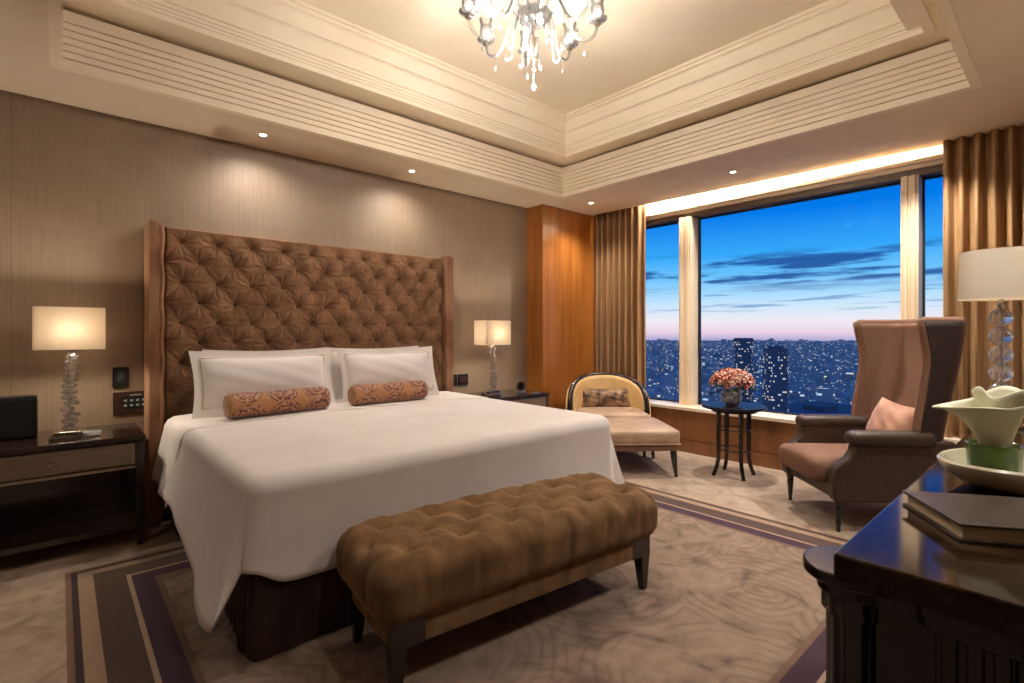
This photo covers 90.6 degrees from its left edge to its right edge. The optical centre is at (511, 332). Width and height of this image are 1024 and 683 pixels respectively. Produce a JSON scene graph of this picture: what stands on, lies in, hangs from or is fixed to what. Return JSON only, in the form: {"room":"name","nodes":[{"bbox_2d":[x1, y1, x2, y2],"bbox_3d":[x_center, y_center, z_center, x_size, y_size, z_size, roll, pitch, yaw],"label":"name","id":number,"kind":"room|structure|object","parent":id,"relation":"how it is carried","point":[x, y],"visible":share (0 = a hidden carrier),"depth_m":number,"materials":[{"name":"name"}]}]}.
{"room":"hotel room","nodes":[
{"label":"hotel room","id":0,"kind":"room"},
{"bbox_2d":[0,90,526,500],"bbox_3d":[-1.776,-0.500,4.433,7.850,3.600,0.120,0,0,-42],"label":"wall","id":1,"kind":"structure","parent":0,"point":[80,188],"depth_m":3.59,"materials":[{"name":"beige fabric"}]},
{"bbox_2d":[112,367,128,386],"bbox_3d":[-2.709,0.305,3.507,0.090,0.140,0.018,0,0,-42],"label":"thermostat","id":2,"kind":"object","parent":1,"relation":"attached to","point":[120,375],"visible":1,"depth_m":3.50,"materials":[{"name":"black plastic"}]},
{"bbox_2d":[113,390,143,414],"bbox_3d":[-2.662,0.485,3.548,0.210,0.155,0.021,0,0,-42],"label":"control panel","id":3,"kind":"object","parent":1,"relation":"attached to","point":[127,402],"visible":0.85,"depth_m":3.53,"materials":[{"name":"black plastic"}]},
{"bbox_2d":[453,374,467,385],"bbox_3d":[-0.582,0.500,5.406,0.282,0.120,0.016,0,0,-42],"label":"panel","id":4,"kind":"object","parent":1,"relation":"attached to","point":[462,378],"visible":0.74,"depth_m":5.43,"materials":[{"name":"black plastic"}]},
{"bbox_2d":[461,376,466,382],"bbox_3d":[-0.521,0.500,5.452,0.080,0.070,0.003,0,0,-42],"label":"socket","id":5,"kind":"object","parent":4,"relation":"attached to","point":[463,378],"depth_m":5.45,"materials":[{"name":"black plastic"}]},
{"bbox_2d":[527,204,595,409],"bbox_3d":[0.630,-0.100,6.317,0.970,2.800,0.270,0,0,-42],"label":"column","id":6,"kind":"structure","parent":1,"relation":"attached to","point":[561,243],"depth_m":6.09,"materials":[{"name":"brown wood"}]},
{"bbox_2d":[646,222,678,401],"bbox_3d":[1.562,-0.245,6.391,0.040,2.110,1.400,0,0,-42],"label":"window","id":7,"kind":"structure","parent":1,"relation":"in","point":[675,222],"depth_m":6.08,"materials":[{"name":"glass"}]},
{"bbox_2d":[591,145,942,216],"bbox_3d":[2.602,-1.562,5.008,0.550,0.275,4.850,0,0,-42],"label":"trim","id":8,"kind":"structure","parent":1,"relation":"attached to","point":[877,162],"depth_m":4.92,"materials":[{"name":"paint"}]},
{"bbox_2d":[596,205,645,389],"bbox_3d":[1.333,-0.396,6.267,0.104,2.408,0.724,0,0,-42],"label":"curtain","id":9,"kind":"object","parent":8,"relation":"hanging from","point":[620,234],"visible":0.79,"depth_m":6.23,"materials":[{"name":"brown fabric"}]},
{"bbox_2d":[646,154,942,229],"bbox_3d":[2.671,-1.390,5.069,0.274,0.070,4.850,0,0,-42],"label":"trim","id":10,"kind":"structure","parent":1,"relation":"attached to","point":[935,160],"depth_m":4.76,"materials":[{"name":"paint"}]},
{"bbox_2d":[0,451,889,682],"bbox_3d":[-0.103,1.330,2.595,7.700,0.060,5.050,0,0,-42],"label":"floor","id":11,"kind":"structure","parent":0,"point":[729,596],"depth_m":2.32,"materials":[{"name":"carpet"}]},
{"bbox_2d":[0,422,145,556],"bbox_3d":[-2.763,0.963,3.038,0.870,0.675,0.598,0,0,-42],"label":"nightstand","id":12,"kind":"object","parent":11,"relation":"on","point":[67,491],"visible":1,"depth_m":3.08,"materials":[{"name":"brown wood"}]},
{"bbox_2d":[0,395,37,440],"bbox_3d":[-2.982,0.500,2.967,0.300,0.250,0.142,0,0,-42],"label":"clock radio","id":13,"kind":"object","parent":12,"relation":"on","point":[18,414],"visible":1,"depth_m":2.96,"materials":[{"name":"black plastic"}]},
{"bbox_2d":[48,433,79,441],"bbox_3d":[-2.634,0.616,2.983,0.140,0.018,0.100,0,0,-42],"label":"tray","id":14,"kind":"object","parent":12,"relation":"on","point":[69,436],"visible":1,"depth_m":2.97,"materials":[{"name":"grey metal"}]},
{"bbox_2d":[0,502,136,556],"bbox_3d":[-2.774,1.183,3.050,0.830,0.035,0.545,0,0,-42],"label":"shelf","id":15,"kind":"object","parent":12,"relation":"attached to","point":[38,531],"depth_m":3.07,"materials":[{"name":"brown wood"}]},
{"bbox_2d":[32,306,105,435],"bbox_3d":[-2.709,0.235,3.105,0.330,0.780,0.210,0,0,-42],"label":"table lamp","id":16,"kind":"object","parent":12,"relation":"on","point":[69,329],"visible":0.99,"depth_m":3.06,"materials":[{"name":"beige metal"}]},
{"bbox_2d":[82,430,100,436],"bbox_3d":[-2.554,0.611,3.082,0.090,0.028,0.090,0,0,-42],"label":"ashtray","id":17,"kind":"object","parent":12,"relation":"on","point":[98,432],"visible":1,"depth_m":3.08,"materials":[{"name":"clear glass"}]},
{"bbox_2d":[144,220,452,661],"bbox_3d":[-0.936,0.270,3.570,2.475,2.060,2.276,0,0,-42],"label":"bed","id":18,"kind":"object","parent":11,"relation":"on","point":[204,290],"visible":0.36,"depth_m":3.74,"materials":[{"name":"brown fabric"}]},
{"bbox_2d":[152,391,487,507],"bbox_3d":[-1.264,0.775,3.971,2.500,0.458,0.631,0,0,-42],"label":"sheet","id":19,"kind":"object","parent":18,"relation":"on","point":[175,428],"visible":0.45,"depth_m":3.30,"materials":[{"name":"white fabric"}]},
{"bbox_2d":[188,348,335,418],"bbox_3d":[-1.762,0.339,3.658,0.960,0.439,0.223,0,0,-42],"label":"bed pillow","id":20,"kind":"object","parent":19,"relation":"on","point":[216,375],"visible":0.75,"depth_m":3.53,"materials":[{"name":"white fabric"}]},
{"bbox_2d":[202,347,327,351],"bbox_3d":[-1.839,0.341,3.865,0.900,0.448,0.141,0,0,-42],"label":"bed pillow","id":21,"kind":"object","parent":19,"relation":"on","point":[325,347],"visible":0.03,"depth_m":3.80,"materials":[{"name":"white fabric"}]},
{"bbox_2d":[223,387,330,418],"bbox_3d":[-1.587,0.469,3.462,0.168,0.166,0.675,0,0,45],"label":"bolster","id":22,"kind":"object","parent":19,"relation":"on","point":[259,403],"visible":1,"depth_m":3.38,"materials":[{"name":"orange fabric"}]},
{"bbox_2d":[323,346,418,398],"bbox_3d":[-1.197,0.341,4.437,0.900,0.448,0.141,0,0,-42],"label":"bed pillow","id":23,"kind":"object","parent":19,"relation":"on","point":[335,370],"visible":0.14,"depth_m":4.18,"materials":[{"name":"white fabric"}]},
{"bbox_2d":[347,380,427,405],"bbox_3d":[-0.971,0.471,4.018,0.655,0.162,0.164,0,0,-44],"label":"bolster","id":24,"kind":"object","parent":19,"relation":"on","point":[362,394],"visible":0.98,"depth_m":3.93,"materials":[{"name":"orange fabric"}]},
{"bbox_2d":[336,346,439,402],"bbox_3d":[-1.030,0.339,4.310,0.900,0.439,0.223,0,0,-42],"label":"bed pillow","id":25,"kind":"object","parent":19,"relation":"on","point":[358,366],"visible":0.77,"depth_m":4.21,"materials":[{"name":"white fabric"}]},
{"bbox_2d":[162,398,624,632],"bbox_3d":[-0.604,0.828,3.232,2.618,0.562,1.372,0,0,-42],"label":"coverlet","id":26,"kind":"object","parent":18,"relation":"on","point":[274,499],"visible":0.94,"depth_m":2.48,"materials":[{"name":"white fabric"}]},
{"bbox_2d":[336,473,657,682],"bbox_3d":[0.006,1.041,2.360,1.508,0.518,0.553,0,0,-36],"label":"bench","id":27,"kind":"object","parent":11,"relation":"on","point":[417,575],"visible":1,"depth_m":2.07,"materials":[{"name":"brown fabric"}]},
{"bbox_2d":[465,388,549,406],"bbox_3d":[-0.094,0.975,5.438,0.900,0.650,0.568,0,0,-42],"label":"nightstand","id":28,"kind":"object","parent":11,"relation":"on","point":[542,398],"visible":0.16,"depth_m":5.42,"materials":[{"name":"brown wood"}]},
{"bbox_2d":[481,390,500,398],"bbox_3d":[-0.211,0.613,5.104,0.120,0.075,0.171,0,0,40],"label":"telephone","id":29,"kind":"object","parent":28,"relation":"on","point":[490,394],"visible":0.91,"depth_m":5.07,"materials":[{"name":"black plastic"}]},
{"bbox_2d":[474,320,510,393],"bbox_3d":[-0.205,0.260,5.338,0.330,0.780,0.210,0,0,-42],"label":"table lamp","id":30,"kind":"object","parent":28,"relation":"on","point":[486,332],"visible":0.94,"depth_m":5.27,"materials":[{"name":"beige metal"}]},
{"bbox_2d":[516,382,524,391],"bbox_3d":[0.093,0.594,5.604,0.100,0.112,0.060,0,0,-42],"label":"alarm clock","id":31,"kind":"object","parent":28,"relation":"on","point":[520,385],"visible":1,"depth_m":5.59,"materials":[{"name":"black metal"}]},
{"bbox_2d":[566,372,650,456],"bbox_3d":[1.074,0.880,5.636,0.957,0.841,0.722,0,0,-2],"label":"slipper chair","id":32,"kind":"object","parent":11,"relation":"on","point":[639,400],"visible":0.53,"depth_m":5.73,"materials":[{"name":"beige fabric"}]},
{"bbox_2d":[582,388,629,406],"bbox_3d":[1.069,0.741,5.791,0.560,0.215,0.142,0,0,-2],"label":"lumbar cushion","id":33,"kind":"object","parent":32,"relation":"on","point":[591,397],"visible":1,"depth_m":5.74,"materials":[{"name":"brown fabric"}]},
{"bbox_2d":[576,407,649,416],"bbox_3d":[1.076,0.919,5.577,0.740,0.162,0.603,0,0,-2],"label":"seat cushion","id":34,"kind":"object","parent":32,"relation":"on","point":[604,411],"depth_m":5.43,"materials":[{"name":"beige fabric"}]},
{"bbox_2d":[606,417,680,476],"bbox_3d":[1.157,1.080,4.899,0.702,0.440,0.742,0,0,-2],"label":"ottoman","id":35,"kind":"object","parent":11,"relation":"on","point":[651,434],"visible":0.72,"depth_m":4.55,"materials":[{"name":"beige fabric"}]},
{"bbox_2d":[606,417,679,443],"bbox_3d":[1.156,0.934,4.900,0.700,0.147,0.740,0,0,-2],"label":"cushion","id":36,"kind":"object","parent":35,"relation":"on","point":[623,430],"depth_m":4.54,"materials":[{"name":"beige fabric"}]},
{"bbox_2d":[702,401,766,480],"bbox_3d":[2.029,0.984,4.636,0.552,0.647,0.552,0,0,43],"label":"side table","id":37,"kind":"object","parent":11,"relation":"on","point":[719,407],"visible":1,"depth_m":4.61,"materials":[{"name":"black paint"}]},
{"bbox_2d":[722,390,741,405],"bbox_3d":[2.011,0.591,4.634,0.176,0.132,0.176,0,0,-42],"label":"glass vase","id":38,"kind":"object","parent":37,"relation":"on","point":[733,401],"visible":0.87,"depth_m":4.58,"materials":[{"name":"glass"}]},
{"bbox_2d":[708,367,756,398],"bbox_3d":[2.018,0.479,4.639,0.467,0.325,0.460,0,0,-42],"label":"bouquet","id":39,"kind":"object","parent":38,"relation":"in","point":[727,377],"visible":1,"depth_m":4.53,"materials":[{"name":"pink plant"}]},
{"bbox_2d":[779,317,965,531],"bbox_3d":[2.509,0.598,3.615,0.972,1.404,0.774,0,0,3],"label":"wingback armchair","id":40,"kind":"object","parent":11,"relation":"on","point":[914,363],"visible":0.84,"depth_m":3.28,"materials":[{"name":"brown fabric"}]},
{"bbox_2d":[779,443,848,481],"bbox_3d":[2.404,0.915,3.621,0.763,0.185,0.545,0,0,3],"label":"seat cushion","id":41,"kind":"object","parent":40,"relation":"on","point":[813,461],"depth_m":3.54,"materials":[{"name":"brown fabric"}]},
{"bbox_2d":[865,397,914,430],"bbox_3d":[2.618,0.653,3.497,0.209,0.377,0.445,0,0,3],"label":"cushion","id":42,"kind":"object","parent":40,"relation":"on","point":[887,415],"visible":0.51,"depth_m":3.44,"materials":[{"name":"fabric"}]},
{"bbox_2d":[803,419,1023,682],"bbox_3d":[1.648,0.850,1.458,2.300,0.900,0.782,0,0,-42],"label":"dresser","id":43,"kind":"object","parent":11,"relation":"on","point":[904,600],"visible":0.71,"depth_m":0.90,"materials":[{"name":"brown wood"}]},
{"bbox_2d":[902,490,1023,546],"bbox_3d":[1.028,0.383,1.040,0.300,0.035,0.215,0,0,13],"label":"book","id":44,"kind":"object","parent":43,"relation":"on","point":[984,519],"visible":1,"depth_m":1.03,"materials":[{"name":"leather"}]},
{"bbox_2d":[937,448,1023,495],"bbox_3d":[1.363,0.363,1.296,0.486,0.073,0.319,0,0,0],"label":"ceramic bowl","id":45,"kind":"object","parent":43,"relation":"on","point":[953,461],"visible":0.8,"depth_m":1.25,"materials":[{"name":"beige ceramic"}]},
{"bbox_2d":[965,439,1023,472],"bbox_3d":[1.253,0.327,1.316,0.116,0.082,0.116,0,0,-42],"label":"flower pot","id":46,"kind":"object","parent":45,"relation":"in","point":[1000,458],"visible":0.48,"depth_m":1.28,"materials":[{"name":"green glass"}]},
{"bbox_2d":[932,386,1023,447],"bbox_3d":[1.224,0.246,1.316,0.186,0.214,0.197,0,0,-42],"label":"calla lily","id":47,"kind":"object","parent":46,"relation":"in","point":[994,416],"visible":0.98,"depth_m":1.29,"materials":[{"name":"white plant"}]},
{"bbox_2d":[957,246,1023,429],"bbox_3d":[2.094,0.025,2.170,0.280,0.750,0.280,0,0,-42],"label":"table lamp","id":48,"kind":"object","parent":43,"relation":"on","point":[992,274],"visible":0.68,"depth_m":2.13,"materials":[{"name":"white fabric"}]},
{"bbox_2d":[996,299,1004,308],"bbox_3d":[2.094,-0.148,2.170,0.028,0.103,0.028,0,0,-42],"label":"socket","id":49,"kind":"object","parent":48,"relation":"attached to","point":[1000,305],"depth_m":2.16,"materials":[{"name":"gold metal"}]},
{"bbox_2d":[63,0,949,167],"bbox_3d":[0.132,-1.865,2.969,4.450,0.040,3.685,0,0,-42],"label":"ceiling","id":50,"kind":"structure","parent":0,"point":[93,9],"depth_m":3.62,"materials":[{"name":"paint"}]},
{"bbox_2d":[0,0,1023,215],"bbox_3d":[-0.170,-1.530,2.535,7.520,0.060,4.850,0,0,-42],"label":"ceiling","id":51,"kind":"structure","parent":0,"point":[992,31],"depth_m":3.65,"materials":[{"name":"paint"}]},
{"bbox_2d":[257,133,267,136],"bbox_3d":[-1.886,-1.498,3.838,0.076,0.004,0.076,0,0,-42],"label":"recessed light","id":52,"kind":"object","parent":51,"relation":"in","point":[258,134],"visible":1,"depth_m":3.84,"materials":[{"name":"paint"}]},
{"bbox_2d":[48,0,982,198],"bbox_3d":[0.132,-1.661,2.969,4.234,0.322,3.469,0,0,-42],"label":"trim","id":53,"kind":"structure","parent":51,"relation":"attached to","point":[79,44],"depth_m":3.66,"materials":[{"name":"paint"}]},
{"bbox_2d":[943,124,1023,438],"bbox_3d":[3.736,-0.396,3.571,0.106,2.408,1.080,0,0,-42],"label":"curtain","id":54,"kind":"object","parent":51,"relation":"hanging from","point":[983,174],"visible":0.59,"depth_m":3.81,"materials":[{"name":"brown fabric"}]},
{"bbox_2d":[300,0,827,113],"bbox_3d":[-0.085,-2.210,2.611,7.750,0.100,4.850,0,0,-42],"label":"ceiling","id":55,"kind":"structure","parent":0,"point":[638,41],"depth_m":3.65,"materials":[{"name":"paint"}]},
{"bbox_2d":[101,0,935,158],"bbox_3d":[0.145,-1.982,2.906,3.754,0.355,2.995,0,0,-42],"label":"trim","id":56,"kind":"structure","parent":55,"relation":"attached to","point":[296,34],"depth_m":3.69,"materials":[{"name":"paint"}]},
{"bbox_2d":[458,0,606,90],"bbox_3d":[0.127,-1.788,2.967,0.874,0.745,0.868,0,0,-42],"label":"chandelier","id":57,"kind":"object","parent":55,"relation":"hanging from","point":[533,16],"visible":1,"depth_m":2.97,"materials":[{"name":"clear glass"}]},
{"bbox_2d":[651,406,799,455],"bbox_3d":[2.579,1.008,5.067,0.404,0.325,4.970,0,0,-42],"label":"wall","id":58,"kind":"structure","parent":0,"point":[767,437],"depth_m":5.21,"materials":[{"name":"brown wood"}]},
{"bbox_2d":[679,216,697,405],"bbox_3d":[2.014,-0.245,5.763,0.222,2.110,0.140,0,0,-42],"label":"trim","id":59,"kind":"structure","parent":58,"relation":"attached to","point":[688,226],"depth_m":5.70,"materials":[{"name":"paint"}]},
{"bbox_2d":[677,439,782,470],"bbox_3d":[2.543,1.236,4.955,0.208,0.128,4.850,0,0,-42],"label":"baseboard","id":60,"kind":"structure","parent":58,"relation":"attached to","point":[758,459],"depth_m":5.15,"materials":[{"name":"brown wood"}]},
{"bbox_2d":[698,182,899,414],"bbox_3d":[2.754,-0.245,5.056,0.040,2.110,1.880,0,0,-42],"label":"window","id":61,"kind":"structure","parent":58,"relation":"in","point":[898,183],"depth_m":5.74,"materials":[{"name":"black metal"}]},
{"bbox_2d":[650,399,960,443],"bbox_3d":[2.613,0.828,5.017,0.422,0.035,4.850,0,0,-42],"label":"trim","id":62,"kind":"structure","parent":58,"relation":"on","point":[767,416],"depth_m":5.12,"materials":[{"name":"stone"}]},
{"bbox_2d":[900,174,922,318],"bbox_3d":[3.359,-0.245,4.255,0.222,2.110,0.120,0,0,-42],"label":"trim","id":63,"kind":"structure","parent":58,"relation":"attached to","point":[911,187],"depth_m":4.19,"materials":[{"name":"paint"}]},
{"bbox_2d":[923,174,942,316],"bbox_3d":[3.892,-0.245,3.779,0.040,2.110,1.300,0,0,-42],"label":"window frame","id":64,"kind":"structure","parent":58,"relation":"in","point":[937,176],"depth_m":4.25,"materials":[{"name":"black metal"}]},
{"label":"outside","id":65,"kind":"structure","parent":0,"visible":0},
{"bbox_2d":[649,340,727,343],"bbox_3d":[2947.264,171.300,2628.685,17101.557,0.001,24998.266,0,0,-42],"label":"ground","id":66,"kind":"structure","parent":65,"point":[649,340],"depth_m":8883.94,"materials":[{"name":"blue"}]},
{"bbox_2d":[647,386,663,391],"bbox_3d":[368.936,151.948,1265.720,60.000,38.703,30.000,0,0,-30],"label":"building","id":67,"kind":"structure","parent":66,"relation":"on","point":[655,389],"depth_m":1254.79,"materials":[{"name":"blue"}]},
{"bbox_2d":[724,359,733,367],"bbox_3d":[789.712,132.989,1840.681,30.000,76.622,22.000,0,0,31],"label":"building","id":68,"kind":"structure","parent":66,"relation":"on","point":[728,363],"depth_m":1831.96,"materials":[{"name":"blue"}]},
{"bbox_2d":[733,338,753,402],"bbox_3d":[347.208,89.400,760.003,28.618,163.801,28.618,0,0,28],"label":"tower block","id":69,"kind":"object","parent":66,"relation":"on","point":[743,347],"visible":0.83,"depth_m":748.17,"materials":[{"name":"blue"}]},
{"bbox_2d":[646,338,858,404],"bbox_3d":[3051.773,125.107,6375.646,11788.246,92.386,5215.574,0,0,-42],"label":"cityscape","id":70,"kind":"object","parent":66,"relation":"on","point":[824,392],"visible":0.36,"depth_m":2276.02,"materials":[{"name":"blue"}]},
{"bbox_2d":[648,358,656,378],"bbox_3d":[487.891,129.037,1758.659,30.000,84.526,22.000,0,0,20],"label":"building","id":71,"kind":"structure","parent":70,"relation":"on","point":[652,364],"depth_m":1748.07,"materials":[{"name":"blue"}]},
{"bbox_2d":[664,373,678,399],"bbox_3d":[310.036,123.817,971.246,26.000,94.966,26.000,0,0,-30],"label":"building","id":72,"kind":"structure","parent":70,"relation":"on","point":[671,383],"depth_m":961.38,"materials":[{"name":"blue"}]},
{"bbox_2d":[704,383,722,400],"bbox_3d":[422.493,136.418,1064.175,26.000,69.765,26.000,0,0,-30],"label":"building","id":73,"kind":"structure","parent":70,"relation":"on","point":[707,391],"depth_m":1054.58,"materials":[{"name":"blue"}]},
{"bbox_2d":[709,359,718,373],"bbox_3d":[768.438,135.139,1929.631,22.000,72.322,30.000,0,0,-30],"label":"building","id":74,"kind":"structure","parent":70,"relation":"on","point":[713,363],"depth_m":1921.76,"materials":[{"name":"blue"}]},
{"bbox_2d":[818,360,828,369],"bbox_3d":[1287.258,141.819,2093.582,30.000,58.962,22.000,0,0,-20],"label":"building","id":75,"kind":"structure","parent":70,"relation":"on","point":[823,364],"depth_m":2086.05,"materials":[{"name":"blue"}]},
{"bbox_2d":[756,384,761,391],"bbox_3d":[614.307,148.997,1241.149,26.000,44.606,34.000,0,0,20],"label":"building","id":76,"kind":"structure","parent":66,"relation":"on","point":[759,388],"depth_m":1229.02,"materials":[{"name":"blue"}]},
{"bbox_2d":[762,346,788,412],"bbox_3d":[332.804,93.860,640.003,26.525,154.880,26.525,0,0,0],"label":"tower block","id":77,"kind":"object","parent":66,"relation":"on","point":[775,359],"visible":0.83,"depth_m":628.34,"materials":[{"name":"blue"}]},
{"bbox_2d":[768,346,783,348],"bbox_3d":[332.804,17.920,640.003,15.915,3.000,15.915,0,0,0],"label":"roof","id":78,"kind":"object","parent":77,"relation":"on","point":[770,347],"depth_m":632.80,"materials":[{"name":"blue"}]},
{"bbox_2d":[789,376,796,384],"bbox_3d":[828.793,150.050,1499.695,22.000,42.500,48.000,0,0,31],"label":"building","id":79,"kind":"structure","parent":66,"relation":"on","point":[792,380],"depth_m":1480.67,"materials":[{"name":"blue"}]},
{"bbox_2d":[794,370,802,377],"bbox_3d":[978.411,148.666,1703.051,22.000,45.268,48.000,0,0,-20],"label":"building","id":80,"kind":"structure","parent":66,"relation":"on","point":[796,374],"depth_m":1707.16,"materials":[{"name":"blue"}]},
{"bbox_2d":[797,356,805,368],"bbox_3d":[1194.213,133.666,2093.500,26.000,75.269,26.000,0,0,-20],"label":"building","id":81,"kind":"structure","parent":66,"relation":"on","point":[800,360],"depth_m":2084.52,"materials":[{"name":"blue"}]},
{"bbox_2d":[799,379,815,398],"bbox_3d":[718.765,141.214,1231.121,26.000,60.173,26.000,0,0,-30],"label":"building","id":82,"kind":"structure","parent":66,"relation":"on","point":[807,386],"depth_m":1222.44,"materials":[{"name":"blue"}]},
{"bbox_2d":[804,350,810,359],"bbox_3d":[1711.542,136.265,2934.599,26.000,70.071,26.000,0,0,-20],"label":"building","id":83,"kind":"structure","parent":66,"relation":"on","point":[807,354],"depth_m":2925.32,"materials":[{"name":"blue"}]},
{"bbox_2d":[803,361,814,378],"bbox_3d":[930.998,129.450,1589.468,30.000,83.699,22.000,0,0,20],"label":"building","id":84,"kind":"structure","parent":66,"relation":"on","point":[808,366],"depth_m":1581.95,"materials":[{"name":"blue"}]},
{"bbox_2d":[789,401,851,413],"bbox_3d":[527.738,146.300,855.168,192.000,50.000,154.000,0,0,-30],"label":"exhibition hall","id":85,"kind":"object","parent":66,"relation":"on","point":[807,407],"visible":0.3,"depth_m":847.38,"materials":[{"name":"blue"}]},
{"bbox_2d":[803,403,837,411],"bbox_3d":[518.683,125.300,852.876,40.000,8.000,35.000,0,0,-30],"label":"plant","id":86,"kind":"object","parent":85,"relation":"on","point":[818,407],"depth_m":844.07,"materials":[{"name":"blue"}]},
{"bbox_2d":[829,360,841,367],"bbox_3d":[1064.666,130.802,1668.223,22.000,80.996,30.000,0,0,-30],"label":"building","id":87,"kind":"structure","parent":66,"relation":"on","point":[834,361],"depth_m":1663.95,"materials":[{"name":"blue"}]},
{"bbox_2d":[831,363,841,386],"bbox_3d":[903.387,127.677,1412.244,26.000,87.246,26.000,0,0,31],"label":"building","id":88,"kind":"structure","parent":66,"relation":"on","point":[836,370],"depth_m":1400.85,"materials":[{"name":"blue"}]},
{"bbox_2d":[840,391,849,394],"bbox_3d":[792.552,153.965,1184.097,30.000,34.671,60.000,0,0,20],"label":"building","id":89,"kind":"structure","parent":66,"relation":"on","point":[847,392],"depth_m":1188.30,"materials":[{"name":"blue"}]},
{"bbox_2d":[840,357,850,370],"bbox_3d":[1157.894,128.021,1760.401,26.000,86.558,26.000,0,0,20],"label":"building","id":90,"kind":"structure","parent":66,"relation":"on","point":[846,363],"depth_m":1748.92,"materials":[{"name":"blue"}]},
{"bbox_2d":[843,352,852,367],"bbox_3d":[1427.089,127.038,2152.060,26.000,88.525,26.000,0,0,-30],"label":"building","id":91,"kind":"structure","parent":66,"relation":"on","point":[848,355],"depth_m":2143.35,"materials":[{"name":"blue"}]},
{"bbox_2d":[843,381,855,391],"bbox_3d":[857.836,147.323,1283.360,30.000,47.953,22.000,0,0,31],"label":"building","id":92,"kind":"structure","parent":66,"relation":"on","point":[846,386],"depth_m":1278.60,"materials":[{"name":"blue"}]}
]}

